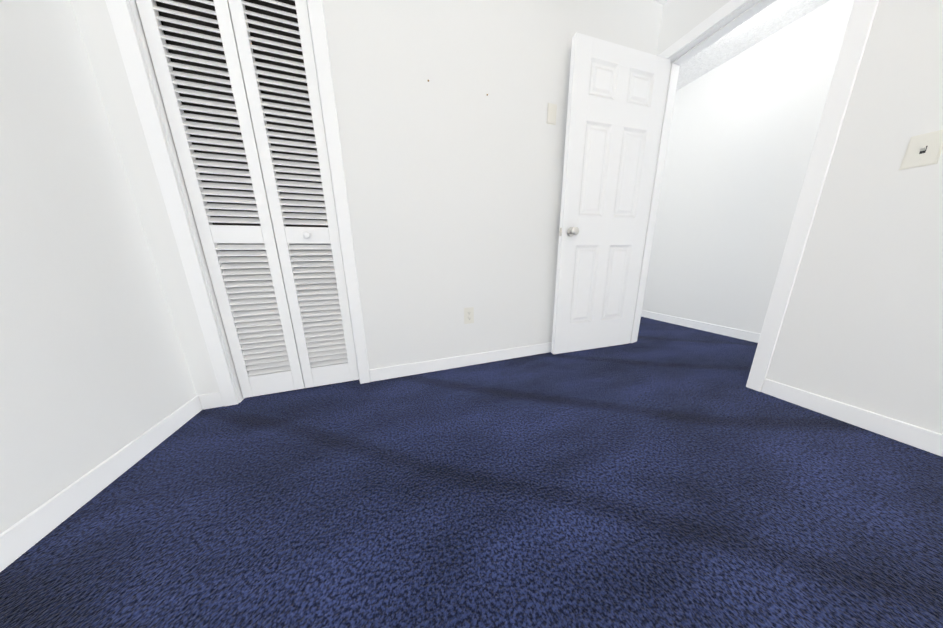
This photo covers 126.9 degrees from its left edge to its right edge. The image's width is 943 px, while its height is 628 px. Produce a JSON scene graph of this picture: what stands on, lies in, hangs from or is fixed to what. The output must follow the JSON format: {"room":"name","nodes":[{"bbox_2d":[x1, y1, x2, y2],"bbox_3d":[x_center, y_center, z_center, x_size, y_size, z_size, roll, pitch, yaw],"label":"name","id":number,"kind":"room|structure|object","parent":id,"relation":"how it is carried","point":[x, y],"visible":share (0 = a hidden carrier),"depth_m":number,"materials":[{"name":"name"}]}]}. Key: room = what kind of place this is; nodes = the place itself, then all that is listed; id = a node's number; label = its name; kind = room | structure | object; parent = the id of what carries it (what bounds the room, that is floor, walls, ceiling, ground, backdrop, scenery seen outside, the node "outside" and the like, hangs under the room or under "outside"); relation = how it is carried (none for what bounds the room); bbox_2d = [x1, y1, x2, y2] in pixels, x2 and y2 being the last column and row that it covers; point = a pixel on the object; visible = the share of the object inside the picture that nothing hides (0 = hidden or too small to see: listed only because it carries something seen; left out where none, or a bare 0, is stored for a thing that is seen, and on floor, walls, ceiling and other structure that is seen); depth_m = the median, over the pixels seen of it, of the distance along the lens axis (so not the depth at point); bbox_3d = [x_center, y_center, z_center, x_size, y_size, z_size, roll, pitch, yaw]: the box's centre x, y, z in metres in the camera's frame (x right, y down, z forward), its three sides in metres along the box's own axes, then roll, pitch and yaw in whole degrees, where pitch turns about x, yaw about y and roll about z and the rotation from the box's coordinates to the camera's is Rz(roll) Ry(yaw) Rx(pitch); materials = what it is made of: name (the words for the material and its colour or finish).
{"room":"empty bedroom","nodes":[
{"label":"empty bedroom","id":0,"kind":"room"},
{"bbox_2d":[0,0,195,533],"bbox_3d":[-0.849,-0.218,-0.981,0.120,2.440,4.220,-5,14,-18],"label":"wall","id":1,"kind":"structure","parent":0,"point":[94,371],"depth_m":0.79,"materials":[{"name":"white paint"}]},
{"bbox_2d":[0,393,215,571],"bbox_3d":[-0.779,0.908,-0.630,0.030,0.085,4.100,-5,14,-18],"label":"baseboard","id":2,"kind":"structure","parent":1,"relation":"attached to","point":[18,539],"depth_m":0.78,"materials":[{"name":"white wood"}]},
{"bbox_2d":[70,0,662,394],"bbox_3d":[-0.086,-0.821,1.499,3.210,2.440,0.120,-5,14,-18],"label":"wall","id":3,"kind":"structure","parent":0,"point":[453,172],"depth_m":1.40,"materials":[{"name":"white paint"}]},
{"bbox_2d":[105,0,370,405],"bbox_3d":[-1.037,-0.573,1.216,0.740,2.119,0.136,-5,14,-18],"label":"trim","id":4,"kind":"structure","parent":3,"relation":"attached to","point":[125,18],"depth_m":1.11,"materials":[{"name":"white wood"}]},
{"bbox_2d":[136,0,358,397],"bbox_3d":[-1.027,-0.523,1.199,0.604,2.019,0.083,-5,14,-18],"label":"bifold closet door","id":5,"kind":"structure","parent":3,"relation":"in","point":[237,80],"depth_m":1.17,"materials":[{"name":"white wood"}]},
{"bbox_2d":[369,342,551,381],"bbox_3d":[0.353,0.301,1.842,2.125,0.085,0.013,-5,14,-18],"label":"baseboard","id":6,"kind":"structure","parent":3,"relation":"attached to","point":[383,373],"depth_m":1.68,"materials":[{"name":"white wood"}]},
{"bbox_2d":[464,307,473,323],"bbox_3d":[-0.017,0.012,1.647,0.070,0.115,0.007,-5,14,-18],"label":"electrical outlet","id":7,"kind":"object","parent":3,"relation":"attached to","point":[469,315],"visible":1,"depth_m":1.65,"materials":[{"name":"white plastic"}]},
{"bbox_2d":[547,103,556,124],"bbox_3d":[0.523,-1.301,1.533,0.070,0.115,0.005,-5,14,-18],"label":"switch plate","id":8,"kind":"object","parent":3,"relation":"attached to","point":[551,112],"visible":1,"depth_m":1.53,"materials":[{"name":"white plastic"}]},
{"bbox_2d":[0,317,942,627],"bbox_3d":[0.785,0.596,0.972,4.280,0.100,6.420,-5,14,-18],"label":"floor","id":9,"kind":"structure","parent":0,"point":[662,475],"depth_m":0.73,"materials":[{"name":"carpet"}]},
{"bbox_2d":[653,0,829,90],"bbox_3d":[0.745,-1.875,0.385,4.280,0.100,6.420,-5,14,-18],"label":"ceiling","id":10,"kind":"structure","parent":0,"point":[771,19],"depth_m":1.86,"materials":[{"name":"white paint"}]},
{"bbox_2d":[642,0,853,333],"bbox_3d":[2.408,-1.041,2.255,0.120,2.440,4.640,-5,14,-18],"label":"wall","id":11,"kind":"structure","parent":0,"point":[744,126],"depth_m":2.08,"materials":[{"name":"white paint"}]},
{"bbox_2d":[641,310,759,342],"bbox_3d":[2.591,0.262,1.855,0.013,0.085,2.985,-5,14,-18],"label":"baseboard","id":12,"kind":"structure","parent":11,"relation":"attached to","point":[722,330],"depth_m":2.41,"materials":[{"name":"white wood"}]},
{"bbox_2d":[656,0,942,433],"bbox_3d":[2.075,-0.494,-0.023,0.120,2.440,4.220,-5,14,-18],"label":"wall","id":13,"kind":"structure","parent":0,"point":[862,326],"depth_m":0.98,"materials":[{"name":"white paint"}]},
{"bbox_2d":[629,0,878,391],"bbox_3d":[1.549,-0.699,1.525,0.152,2.139,0.895,-5,14,-18],"label":"door frame","id":14,"kind":"structure","parent":13,"relation":"attached to","point":[729,16],"depth_m":1.24,"materials":[{"name":"white wood"}]},
{"bbox_2d":[551,32,670,353],"bbox_3d":[0.985,-0.704,1.746,0.778,2.025,0.149,-5,14,-18],"label":"bedroom door","id":15,"kind":"structure","parent":14,"relation":"attached to","point":[616,97],"depth_m":1.67,"materials":[{"name":"white wood"}]},
{"bbox_2d":[761,379,942,456],"bbox_3d":[2.157,0.743,-0.139,0.017,0.085,3.183,-5,14,-18],"label":"baseboard","id":16,"kind":"structure","parent":13,"relation":"attached to","point":[930,441],"depth_m":1.05,"materials":[{"name":"white wood"}]},
{"bbox_2d":[899,130,942,169],"bbox_3d":[1.693,-0.616,0.884,0.020,0.115,0.070,-5,14,-18],"label":"light switch","id":17,"kind":"object","parent":13,"relation":"attached to","point":[926,149],"visible":1,"depth_m":0.88,"materials":[{"name":"white plastic"}]}
]}

